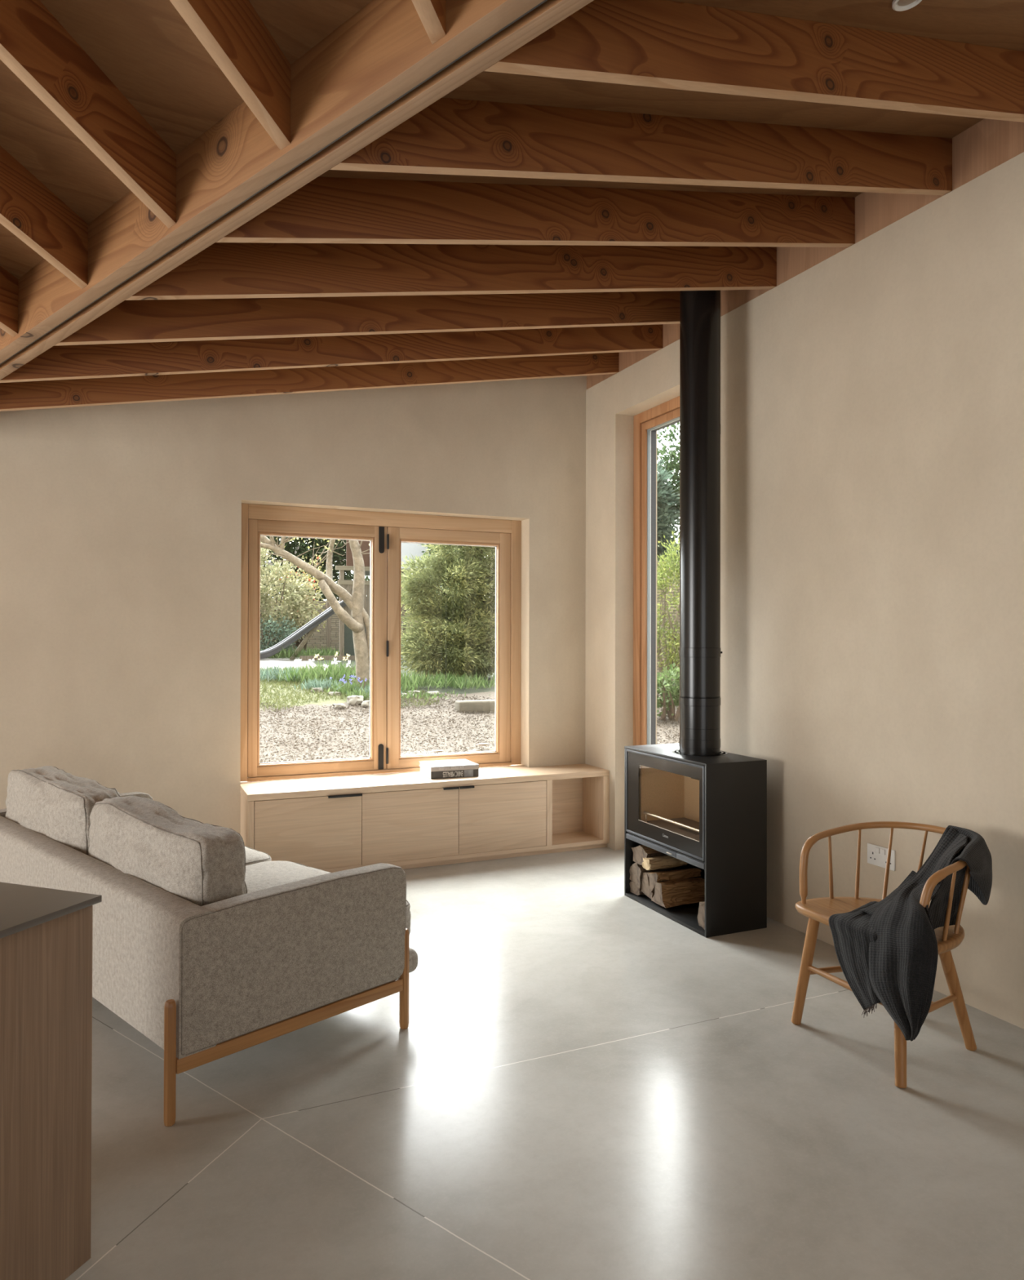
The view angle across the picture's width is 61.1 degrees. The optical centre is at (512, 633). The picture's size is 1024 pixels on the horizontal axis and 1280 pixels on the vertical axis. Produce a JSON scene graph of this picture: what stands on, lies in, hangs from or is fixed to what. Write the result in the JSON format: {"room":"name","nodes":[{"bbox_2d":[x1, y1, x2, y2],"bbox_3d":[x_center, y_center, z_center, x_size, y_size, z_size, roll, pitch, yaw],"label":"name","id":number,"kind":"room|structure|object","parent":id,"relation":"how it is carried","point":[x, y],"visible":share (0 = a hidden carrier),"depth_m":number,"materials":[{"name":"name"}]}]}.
{"room":"living room","nodes":[
{"label":"living room","id":0,"kind":"room"},
{"bbox_2d":[0,375,586,833],"bbox_3d":[-3.910,-1.127,4.812,10.312,5.500,0.352,0,0,-24],"label":"wall","id":1,"kind":"structure","parent":0,"point":[121,524],"depth_m":5.46,"materials":[{"name":"paint"}]},
{"bbox_2d":[240,502,521,782],"bbox_3d":[-0.880,0.066,6.143,2.038,1.833,0.086,0,0,-24],"label":"window","id":2,"kind":"structure","parent":1,"relation":"in","point":[387,531],"depth_m":6.10,"materials":[{"name":"brown wood"}]},
{"bbox_2d":[0,0,1023,279],"bbox_3d":[-1.998,-2.845,0.229,10.100,3.055,10.200,0,0,-24],"label":"ceiling","id":3,"kind":"structure","parent":0,"point":[146,48],"depth_m":2.79,"materials":[{"name":"brown wood"}]},
{"bbox_2d":[0,266,17,337],"bbox_3d":[-2.796,-1.938,1.825,0.045,1.311,4.015,0,0,20],"label":"joist","id":4,"kind":"object","parent":3,"relation":"attached to","point":[8,282],"visible":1,"depth_m":3.65,"materials":[{"name":"brown wood"}]},
{"bbox_2d":[0,145,88,288],"bbox_3d":[-2.312,-1.990,1.441,0.045,1.311,4.015,0,0,20],"label":"joist","id":5,"kind":"object","parent":3,"relation":"attached to","point":[29,210],"visible":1,"depth_m":3.11,"materials":[{"name":"brown wood"}]},
{"bbox_2d":[0,0,176,228],"bbox_3d":[-1.827,-2.044,1.056,0.048,1.311,4.015,0,0,20],"label":"joist","id":6,"kind":"object","parent":3,"relation":"attached to","point":[34,45],"visible":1,"depth_m":2.57,"materials":[{"name":"brown wood"}]},
{"bbox_2d":[169,0,290,150],"bbox_3d":[-1.345,-2.096,0.674,0.045,1.311,4.015,0,0,20],"label":"joist","id":7,"kind":"object","parent":3,"relation":"attached to","point":[232,32],"visible":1,"depth_m":2.36,"materials":[{"name":"brown wood"}]},
{"bbox_2d":[0,0,593,379],"bbox_3d":[0.310,-1.647,1.869,9.431,1.056,0.141,0,0,38],"label":"beam","id":8,"kind":"structure","parent":3,"relation":"attached to","point":[381,67],"depth_m":2.60,"materials":[{"name":"brown wood"}]},
{"bbox_2d":[0,351,619,411],"bbox_3d":[-1.107,-1.611,5.360,4.057,0.946,0.045,0,0,-24],"label":"joist","id":9,"kind":"object","parent":3,"relation":"attached to","point":[42,394],"visible":0.56,"depth_m":5.22,"materials":[{"name":"brown wood"}]},
{"bbox_2d":[0,324,662,382],"bbox_3d":[-0.749,-1.640,4.912,3.764,0.893,0.045,0,0,-24],"label":"joist","id":10,"kind":"object","parent":3,"relation":"attached to","point":[148,358],"visible":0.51,"depth_m":4.75,"materials":[{"name":"brown wood"}]},
{"bbox_2d":[54,290,679,345],"bbox_3d":[-0.399,-1.667,4.472,3.477,0.842,0.045,0,0,-24],"label":"joist","id":11,"kind":"object","parent":3,"relation":"attached to","point":[140,321],"visible":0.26,"depth_m":4.30,"materials":[{"name":"brown wood"}]},
{"bbox_2d":[412,0,446,44],"bbox_3d":[-0.726,-2.039,0.667,0.048,1.096,3.215,0,0,20],"label":"joist","id":12,"kind":"object","parent":3,"relation":"attached to","point":[432,13],"visible":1,"depth_m":2.12,"materials":[{"name":"brown wood"}]},
{"bbox_2d":[124,242,777,300],"bbox_3d":[-0.049,-1.695,4.033,3.192,0.791,0.045,0,0,-24],"label":"joist","id":13,"kind":"object","parent":3,"relation":"attached to","point":[222,270],"visible":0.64,"depth_m":3.91,"materials":[{"name":"brown wood"}]},
{"bbox_2d":[215,176,855,247],"bbox_3d":[0.305,-1.723,3.589,2.902,0.739,0.045,0,0,-24],"label":"joist","id":14,"kind":"object","parent":3,"relation":"attached to","point":[325,210],"visible":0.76,"depth_m":3.48,"materials":[{"name":"brown wood"}]},
{"bbox_2d":[329,97,952,195],"bbox_3d":[0.651,-1.751,3.155,2.618,0.688,0.045,0,0,-24],"label":"joist","id":15,"kind":"object","parent":3,"relation":"attached to","point":[450,135],"visible":0.76,"depth_m":3.05,"materials":[{"name":"brown wood"}]},
{"bbox_2d":[484,0,1023,122],"bbox_3d":[1.002,-1.778,2.714,2.331,0.637,0.045,0,0,-24],"label":"joist","id":16,"kind":"object","parent":3,"relation":"attached to","point":[655,43],"visible":0.87,"depth_m":2.59,"materials":[{"name":"brown wood"}]},
{"bbox_2d":[892,0,922,10],"bbox_3d":[1.194,-1.907,2.613,0.091,0.028,0.091,0,0,15],"label":"recessed light","id":17,"kind":"object","parent":3,"relation":"in","point":[897,5],"visible":1,"depth_m":2.63,"materials":[{"name":"white plastic"}]},
{"bbox_2d":[65,847,1023,1279],"bbox_3d":[-1.897,1.597,0.194,10.300,0.200,10.300,0,0,-24],"label":"floor","id":18,"kind":"structure","parent":0,"point":[583,1082],"depth_m":2.67,"materials":[{"name":"concrete"}]},
{"bbox_2d":[0,905,93,1279],"bbox_3d":[-1.813,1.075,1.219,0.900,0.857,2.200,0,0,20],"label":"panel","id":19,"kind":"object","parent":18,"relation":"on","point":[46,968],"visible":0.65,"depth_m":1.98,"materials":[{"name":"brown wood"}]},
{"bbox_2d":[0,882,102,938],"bbox_3d":[-1.814,0.638,1.225,0.934,0.016,2.224,0,0,20],"label":"island countertop","id":20,"kind":"structure","parent":19,"relation":"on","point":[22,907],"depth_m":2.04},
{"bbox_2d":[0,765,417,1127],"bbox_3d":[-1.509,1.085,3.866,2.332,0.874,1.122,0,-1,44],"label":"sofa","id":21,"kind":"object","parent":18,"relation":"on","point":[212,948],"visible":0.94,"depth_m":3.04,"materials":[{"name":"fabric"}]},
{"bbox_2d":[4,765,119,855],"bbox_3d":[-2.080,0.871,4.004,1.081,0.446,0.268,0,-1,44],"label":"cushion","id":22,"kind":"object","parent":21,"relation":"on","point":[50,804],"depth_m":3.83,"materials":[{"name":"fabric"}]},
{"bbox_2d":[88,795,246,906],"bbox_3d":[-1.324,0.876,3.285,1.019,0.426,0.272,0,-1,44],"label":"cushion","id":23,"kind":"object","parent":21,"relation":"on","point":[144,842],"depth_m":3.06,"materials":[{"name":"fabric"}]},
{"bbox_2d":[244,846,271,866],"bbox_3d":[-1.842,1.163,4.291,1.079,0.215,0.967,0,-1,44],"label":"seat cushion","id":24,"kind":"object","parent":21,"relation":"on","point":[253,856],"depth_m":4.23,"materials":[{"name":"fabric"}]},
{"bbox_2d":[244,860,411,934],"bbox_3d":[-1.072,1.162,3.552,1.076,0.224,0.964,0,-1,44],"label":"seat cushion","id":25,"kind":"object","parent":21,"relation":"on","point":[260,874],"depth_m":3.86,"materials":[{"name":"fabric"}]},
{"bbox_2d":[240,764,609,872],"bbox_3d":[-0.542,1.260,5.948,2.508,0.557,0.500,0,0,-24],"label":"storage bench","id":26,"kind":"object","parent":18,"relation":"on","point":[405,820],"visible":0.88,"depth_m":5.72,"materials":[{"name":"brown wood"}]},
{"bbox_2d":[419,766,479,779],"bbox_3d":[-0.439,0.957,6.024,0.340,0.050,0.290,0,0,-22],"label":"book","id":27,"kind":"object","parent":26,"relation":"on","point":[475,772],"visible":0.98,"depth_m":5.90,"materials":[{"name":"paper"}]},
{"bbox_2d":[419,759,479,771],"bbox_3d":[-0.439,0.916,6.025,0.342,0.031,0.294,0,0,-22],"label":"book","id":28,"kind":"object","parent":27,"relation":"on","point":[456,764],"visible":1,"depth_m":5.95,"materials":[{"name":"paper"}]},
{"bbox_2d":[464,769,473,777],"bbox_3d":[-0.295,0.956,5.928,0.065,0.046,0.001,0,0,-22],"label":"photo","id":29,"kind":"object","parent":27,"relation":"attached to","point":[468,773],"depth_m":5.93},
{"bbox_2d":[624,742,767,937],"bbox_3d":[0.990,1.095,4.801,0.392,0.878,0.790,0,0,-24],"label":"wood stove","id":30,"kind":"object","parent":18,"relation":"on","point":[707,812],"visible":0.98,"depth_m":4.50,"materials":[{"name":"black metal"}]},
{"bbox_2d":[629,880,644,895],"bbox_3d":[0.828,1.478,5.079,0.266,0.071,0.115,0,0,-24],"label":"log","id":31,"kind":"object","parent":30,"relation":"in","point":[635,889],"visible":0.17,"depth_m":5.03,"materials":[{"name":"brown wood"}]},
{"bbox_2d":[629,862,680,888],"bbox_3d":[0.837,1.394,5.073,0.284,0.143,0.135,0,0,-24],"label":"log","id":32,"kind":"object","parent":31,"relation":"on","point":[637,870],"visible":0.22,"depth_m":5.01,"materials":[{"name":"brown wood"}]},
{"bbox_2d":[631,844,668,865],"bbox_3d":[0.871,1.273,5.060,0.317,0.112,0.173,0,0,-24],"label":"log","id":33,"kind":"object","parent":32,"relation":"on","point":[642,851],"visible":0.23,"depth_m":4.97,"materials":[{"name":"brown wood"}]},
{"bbox_2d":[641,868,685,899],"bbox_3d":[0.893,1.428,4.981,0.294,0.141,0.122,0,0,-24],"label":"log","id":34,"kind":"object","parent":30,"relation":"in","point":[645,883],"visible":0.28,"depth_m":4.94,"materials":[{"name":"brown wood"}]},
{"bbox_2d":[647,867,702,892],"bbox_3d":[0.924,1.394,4.927,0.314,0.123,0.104,0,0,-24],"label":"log","id":35,"kind":"object","parent":34,"relation":"on","point":[662,876],"visible":0.64,"depth_m":4.88,"materials":[{"name":"brown wood"}]},
{"bbox_2d":[642,855,688,871],"bbox_3d":[0.876,1.300,4.938,0.280,0.071,0.089,0,0,-24],"label":"log","id":36,"kind":"object","parent":35,"relation":"on","point":[665,861],"visible":0.79,"depth_m":4.90,"materials":[{"name":"beige wood"}]},
{"bbox_2d":[651,877,705,908],"bbox_3d":[0.947,1.440,4.861,0.318,0.126,0.151,0,0,-24],"label":"log","id":37,"kind":"object","parent":30,"relation":"in","point":[678,891],"visible":0.97,"depth_m":4.82,"materials":[{"name":"brown wood"}]},
{"bbox_2d":[679,289,722,754],"bbox_3d":[1.042,-0.674,4.812,0.226,2.666,0.226,0,0,-24],"label":"flue pipe","id":38,"kind":"object","parent":30,"relation":"on","point":[700,649],"visible":0.96,"depth_m":4.71,"materials":[{"name":"black metal"}]},
{"bbox_2d":[697,902,705,929],"bbox_3d":[1.065,1.435,4.469,0.215,0.145,0.097,0,0,-24],"label":"log","id":39,"kind":"object","parent":30,"relation":"on","point":[701,915],"visible":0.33,"depth_m":4.43,"materials":[{"name":"brown wood"}]},
{"bbox_2d":[791,821,977,1088],"bbox_3d":[1.460,1.150,3.289,0.618,0.760,0.618,0,0,-24],"label":"spindle chair","id":40,"kind":"object","parent":18,"relation":"on","point":[818,910],"visible":0.61,"depth_m":3.37,"materials":[{"name":"brown wood"}]},
{"bbox_2d":[829,825,992,1041],"bbox_3d":[1.468,1.053,3.200,0.771,0.599,0.459,0,-1,-43],"label":"throw blanket","id":41,"kind":"object","parent":40,"relation":"on","point":[887,950],"visible":0.91,"depth_m":3.04,"materials":[{"name":"black fabric"}]},
{"bbox_2d":[585,151,1023,1029],"bbox_3d":[2.730,-0.126,2.082,0.350,3.492,10.008,0,0,-24],"label":"wall","id":42,"kind":"structure","parent":0,"point":[873,397],"depth_m":4.05,"materials":[{"name":"paint"}]},
{"bbox_2d":[633,395,679,745],"bbox_3d":[1.135,-0.012,5.760,0.100,3.106,1.087,0,0,-24],"label":"window","id":43,"kind":"structure","parent":42,"relation":"in","point":[646,424],"depth_m":6.14,"materials":[{"name":"brown wood"}]},
{"bbox_2d":[586,118,1023,389],"bbox_3d":[2.640,-2.076,2.053,0.132,0.408,10.008,0,0,-24],"label":"trim","id":44,"kind":"structure","parent":42,"relation":"attached to","point":[987,144],"depth_m":3.98,"materials":[{"name":"brown wood"}]},
{"bbox_2d":[867,843,895,871],"bbox_3d":[1.691,1.025,3.980,0.012,0.093,0.158,0,0,-24],"label":"wall socket","id":45,"kind":"object","parent":42,"relation":"attached to","point":[877,855],"visible":0.91,"depth_m":3.98,"materials":[{"name":"white plastic"}]},
{"bbox_2d":[875,847,879,853],"bbox_3d":[1.682,0.999,3.993,0.006,0.024,0.024,0,0,-24],"label":"rocker switch","id":46,"kind":"object","parent":45,"relation":"attached to","point":[877,849],"depth_m":3.99,"materials":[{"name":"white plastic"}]},
{"bbox_2d":[880,848,885,855],"bbox_3d":[1.694,0.999,3.964,0.006,0.024,0.024,0,0,-24],"label":"rocker switch","id":47,"kind":"object","parent":45,"relation":"attached to","point":[882,851],"depth_m":3.96,"materials":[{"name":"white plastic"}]},
{"label":"outside","id":48,"kind":"structure","parent":0,"visible":0},
{"bbox_2d":[240,648,679,782],"bbox_3d":[-2.232,0.919,19.948,36.000,1.341,26.000,0,0,-24],"label":"ground","id":49,"kind":"structure","parent":48,"point":[485,692],"depth_m":10.89,"materials":[{"name":"gravel"}]},
{"bbox_2d":[261,537,298,586],"bbox_3d":[-9.281,-1.954,24.284,7.894,6.364,3.628,0,0,-24],"label":"tree","id":50,"kind":"object","parent":49,"relation":"on","point":[269,537],"visible":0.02,"depth_m":25.01,"materials":[{"name":"green plant"}]},
{"bbox_2d":[260,612,303,658],"bbox_3d":[-5.770,0.037,19.989,2.016,1.634,1.359,0,0,-24],"label":"shrub","id":51,"kind":"object","parent":49,"relation":"on","point":[270,627],"visible":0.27,"depth_m":20.01,"materials":[{"name":"green plant"}]},
{"bbox_2d":[260,662,311,681],"bbox_3d":[-3.908,0.625,14.254,1.171,0.320,1.287,0,0,-24],"label":"clump","id":52,"kind":"object","parent":49,"relation":"on","point":[267,673],"visible":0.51,"depth_m":14.11,"materials":[{"name":"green plant"}]},
{"bbox_2d":[260,542,323,653],"bbox_3d":[-5.927,-0.776,20.946,2.499,3.056,2.423,0,0,20],"label":"variegated shrub","id":53,"kind":"object","parent":49,"relation":"on","point":[297,593],"visible":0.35,"depth_m":20.85,"materials":[{"name":"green plant"}]},
{"bbox_2d":[260,645,325,658],"bbox_3d":[-5.120,0.410,19.458,2.293,0.324,1.940,0,0,-24],"label":"clump","id":54,"kind":"object","parent":49,"relation":"on","point":[283,653],"visible":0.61,"depth_m":19.22,"materials":[{"name":"green plant"}]},
{"bbox_2d":[268,663,322,682],"bbox_3d":[-3.372,0.638,14.166,1.163,0.325,0.958,0,0,-24],"label":"clump","id":55,"kind":"object","parent":49,"relation":"on","point":[291,673],"visible":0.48,"depth_m":13.95,"materials":[{"name":"green plant"}]},
{"bbox_2d":[267,554,335,653],"bbox_3d":[-5.322,-0.699,21.880,1.809,2.591,1.640,0,0,-24],"label":"bush","id":56,"kind":"object","parent":49,"relation":"on","point":[297,642],"visible":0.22,"depth_m":21.88,"materials":[{"name":"green plant"}]},
{"bbox_2d":[260,600,346,659],"bbox_3d":[-4.715,-0.104,19.231,2.274,1.535,0.470,0,0,-24],"label":"slide","id":57,"kind":"object","parent":49,"relation":"on","point":[310,627],"visible":0.7,"depth_m":19.18,"materials":[{"name":"grey plastic"}]},
{"bbox_2d":[260,535,354,600],"bbox_3d":[-6.803,-2.012,24.651,5.585,5.041,2.222,0,0,-26],"label":"magnolia tree","id":58,"kind":"object","parent":49,"relation":"on","point":[340,562],"visible":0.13,"depth_m":24.83,"materials":[{"name":"green plant"}]},
{"bbox_2d":[276,645,344,657],"bbox_3d":[-4.520,0.408,20.207,1.820,0.318,1.977,0,0,23],"label":"clump","id":59,"kind":"object","parent":49,"relation":"on","point":[331,652],"visible":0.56,"depth_m":19.89,"materials":[{"name":"green plant"}]},
{"bbox_2d":[260,534,371,688],"bbox_3d":[-3.096,-0.813,13.694,2.796,3.614,1.862,0,0,-24],"label":"tree","id":60,"kind":"object","parent":49,"relation":"on","point":[359,618],"visible":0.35,"depth_m":13.30,"materials":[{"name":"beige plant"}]},
{"bbox_2d":[311,687,323,693],"bbox_3d":[-2.907,0.851,12.916,0.200,0.084,0.138,0,0,-24],"label":"rock","id":61,"kind":"object","parent":49,"relation":"on","point":[319,689],"visible":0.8,"depth_m":12.87,"materials":[{"name":"stone"}]},
{"bbox_2d":[279,657,356,684],"bbox_3d":[-2.963,0.598,13.851,1.180,0.445,1.062,0,0,36],"label":"clump","id":62,"kind":"object","parent":49,"relation":"on","point":[322,675],"visible":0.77,"depth_m":13.77,"materials":[{"name":"green plant"}]},
{"bbox_2d":[292,676,346,689],"bbox_3d":[-2.865,0.749,13.094,0.827,0.203,1.013,0,0,-10],"label":"clump","id":63,"kind":"object","parent":49,"relation":"on","point":[324,683],"visible":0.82,"depth_m":13.02,"materials":[{"name":"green plant"}]},
{"bbox_2d":[299,655,355,660],"bbox_3d":[-3.953,0.548,19.268,1.500,0.100,0.060,0,0,-24],"label":"edging","id":64,"kind":"object","parent":49,"relation":"on","point":[303,657],"visible":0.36,"depth_m":19.17,"materials":[{"name":"grey stone"}]},
{"bbox_2d":[306,652,356,680],"bbox_3d":[-2.901,0.551,14.391,0.926,0.505,1.010,0,0,30],"label":"clump","id":65,"kind":"object","parent":49,"relation":"on","point":[337,665],"visible":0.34,"depth_m":14.31,"materials":[{"name":"green plant"}]},
{"bbox_2d":[328,691,341,695],"bbox_3d":[-2.595,0.890,12.724,0.232,0.067,0.150,0,0,-24],"label":"rock","id":66,"kind":"object","parent":49,"relation":"on","point":[330,693],"visible":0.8,"depth_m":12.67,"materials":[{"name":"stone"}]},
{"bbox_2d":[311,675,367,694],"bbox_3d":[-2.504,0.752,12.860,0.677,0.302,0.672,0,0,39],"label":"clump","id":67,"kind":"object","parent":49,"relation":"on","point":[348,686],"visible":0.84,"depth_m":12.79,"materials":[{"name":"green plant"}]},
{"bbox_2d":[332,703,346,708],"bbox_3d":[-2.359,0.993,11.852,0.176,0.065,0.148,0,0,-24],"label":"rock","id":68,"kind":"object","parent":49,"relation":"on","point":[335,705],"visible":0.88,"depth_m":11.80,"materials":[{"name":"stone"}]},
{"bbox_2d":[259,666,442,711],"bbox_3d":[-3.853,0.839,13.817,4.210,0.491,5.286,0,0,-24],"label":"grass","id":69,"kind":"structure","parent":49,"relation":"on","point":[281,683],"depth_m":12.52,"materials":[{"name":"green plant"}]},
{"bbox_2d":[346,695,364,706],"bbox_3d":[-2.194,0.944,12.196,0.242,0.148,0.230,0,0,-24],"label":"rock","id":70,"kind":"object","parent":49,"relation":"on","point":[352,700],"visible":0.9,"depth_m":12.12,"materials":[{"name":"stone"}]},
{"bbox_2d":[341,688,369,699],"bbox_3d":[-2.191,0.865,12.393,0.466,0.192,0.409,0,0,-24],"label":"clump","id":71,"kind":"object","parent":49,"relation":"on","point":[355,693],"visible":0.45,"depth_m":12.36,"materials":[{"name":"green plant"}]},
{"bbox_2d":[261,600,453,649],"bbox_3d":[-7.545,-0.038,23.339,19.000,1.750,0.400,0,0,-24],"label":"wall","id":72,"kind":"structure","parent":49,"relation":"on","point":[318,639],"depth_m":24.14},
{"bbox_2d":[361,700,369,706],"bbox_3d":[-1.989,0.982,12.073,0.223,0.094,0.192,0,0,-24],"label":"rock","id":73,"kind":"object","parent":49,"relation":"on","point":[365,703],"visible":0.54,"depth_m":12.00,"materials":[{"name":"stone"}]},
{"bbox_2d":[346,684,403,695],"bbox_3d":[-2.028,0.828,12.839,0.824,0.188,0.825,0,0,-8],"label":"clump","id":74,"kind":"object","parent":49,"relation":"on","point":[366,686],"visible":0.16,"depth_m":12.74,"materials":[{"name":"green plant"}]},
{"bbox_2d":[265,535,488,600],"bbox_3d":[-4.267,-2.160,26.872,8.052,6.576,3.549,0,0,-24],"label":"tree","id":75,"kind":"object","parent":49,"relation":"on","point":[366,578],"visible":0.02,"depth_m":25.81,"materials":[{"name":"green plant"}]},
{"bbox_2d":[326,539,431,655],"bbox_3d":[-3.257,-0.900,20.807,2.300,3.200,1.940,0,0,-24],"label":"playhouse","id":76,"kind":"object","parent":49,"relation":"on","point":[415,549],"visible":0.12,"depth_m":19.91},
{"bbox_2d":[332,675,431,693],"bbox_3d":[-1.911,0.763,13.250,1.413,0.252,1.477,0,0,20],"label":"clump","id":77,"kind":"object","parent":49,"relation":"on","point":[404,685],"visible":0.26,"depth_m":13.10,"materials":[{"name":"green plant"}]},
{"bbox_2d":[408,690,420,693],"bbox_3d":[-1.468,0.905,13.117,0.217,0.077,0.187,0,0,-24],"label":"rock","id":78,"kind":"object","parent":49,"relation":"on","point":[415,691],"visible":0.34,"depth_m":13.05,"materials":[{"name":"stone"}]},
{"bbox_2d":[400,669,442,688],"bbox_3d":[-1.633,0.690,13.677,1.204,0.333,1.214,0,0,2],"label":"clump","id":79,"kind":"object","parent":49,"relation":"on","point":[414,678],"visible":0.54,"depth_m":13.54,"materials":[{"name":"green plant"}]},
{"bbox_2d":[426,690,439,696],"bbox_3d":[-1.200,0.916,13.127,0.204,0.083,0.194,0,0,-24],"label":"rock","id":80,"kind":"object","parent":49,"relation":"on","point":[436,692],"visible":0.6,"depth_m":13.06,"materials":[{"name":"stone"}]},
{"bbox_2d":[400,670,476,688],"bbox_3d":[-1.186,0.720,13.722,1.270,0.276,1.444,0,0,-2],"label":"clump","id":81,"kind":"object","parent":49,"relation":"on","point":[448,679],"visible":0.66,"depth_m":13.68,"materials":[{"name":"green plant"}]},
{"bbox_2d":[400,688,491,699],"bbox_3d":[-1.426,0.891,13.000,1.754,0.114,1.546,0,0,40],"label":"clump","id":82,"kind":"object","parent":49,"relation":"on","point":[428,695],"visible":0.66,"depth_m":12.71,"materials":[{"name":"green plant"}]},
{"bbox_2d":[400,542,495,680],"bbox_3d":[-0.779,-1.166,15.469,3.238,4.225,2.010,0,0,-26],"label":"bush","id":83,"kind":"object","parent":49,"relation":"on","point":[468,646],"visible":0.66,"depth_m":14.94,"materials":[{"name":"green plant"}]},
{"bbox_2d":[407,543,495,626],"bbox_3d":[-0.727,-1.910,20.973,3.598,5.565,3.122,0,0,-3],"label":"tree","id":84,"kind":"object","parent":49,"relation":"on","point":[429,548],"visible":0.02,"depth_m":20.31,"materials":[{"name":"green plant"}]},
{"bbox_2d":[240,690,679,782],"bbox_3d":[0.339,1.179,10.633,8.879,0.684,6.272,0,0,-24],"label":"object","id":85,"kind":"structure","parent":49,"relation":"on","point":[279,716],"depth_m":10.67,"materials":[{"name":"beige gravel"}]},
{"bbox_2d":[431,749,443,752],"bbox_3d":[-0.811,1.290,9.481,0.170,0.025,0.071,0,0,-29],"label":"fallen leaf","id":86,"kind":"object","parent":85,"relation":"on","point":[437,750],"visible":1,"depth_m":9.47,"materials":[{"name":"white"}]},
{"bbox_2d":[455,699,495,713],"bbox_3d":[-0.223,1.048,12.194,1.170,0.225,0.210,0,0,-24],"label":"block","id":87,"kind":"object","parent":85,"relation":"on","point":[482,705],"visible":0.25,"depth_m":11.98,"materials":[{"name":"stone"}]},
{"bbox_2d":[475,742,491,746],"bbox_3d":[-0.322,1.267,9.875,0.190,0.026,0.080,0,0,-7],"label":"fallen leaf","id":88,"kind":"object","parent":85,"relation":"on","point":[482,744],"visible":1,"depth_m":9.87,"materials":[{"name":"white"}]},
{"bbox_2d":[427,671,495,689],"bbox_3d":[-0.723,0.743,14.005,1.726,0.285,1.344,0,0,18],"label":"clump","id":89,"kind":"object","parent":49,"relation":"on","point":[477,682],"visible":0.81,"depth_m":13.72,"materials":[{"name":"green plant"}]},
{"bbox_2d":[657,560,679,680],"bbox_3d":[4.794,-0.106,16.345,6.500,2.450,0.400,0,0,-1],"label":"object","id":90,"kind":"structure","parent":49,"relation":"on","point":[677,584],"depth_m":16.11,"materials":[{"name":"green plant"}]},
{"bbox_2d":[657,530,679,702],"bbox_3d":[2.713,-0.310,13.768,2.316,2.929,1.458,0,0,-24],"label":"bush","id":91,"kind":"object","parent":49,"relation":"on","point":[672,658],"visible":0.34,"depth_m":13.65,"materials":[{"name":"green plant"}]},
{"bbox_2d":[657,456,679,561],"bbox_3d":[2.491,-1.633,17.486,1.958,4.924,2.223,0,-1,45],"label":"bush","id":92,"kind":"object","parent":49,"relation":"on","point":[663,476],"visible":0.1,"depth_m":17.15,"materials":[{"name":"green plant"}]},
{"bbox_2d":[657,662,679,721],"bbox_3d":[2.197,0.844,12.151,0.982,0.868,0.928,0,0,-24],"label":"shrub","id":93,"kind":"object","parent":49,"relation":"on","point":[673,695],"visible":0.49,"depth_m":12.16,"materials":[{"name":"green plant"}]},
{"bbox_2d":[657,422,679,561],"bbox_3d":[3.902,-2.032,18.492,3.641,5.646,2.469,0,0,-24],"label":"tree","id":94,"kind":"object","parent":49,"relation":"on","point":[673,464],"visible":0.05,"depth_m":18.22,"materials":[{"name":"green plant"}]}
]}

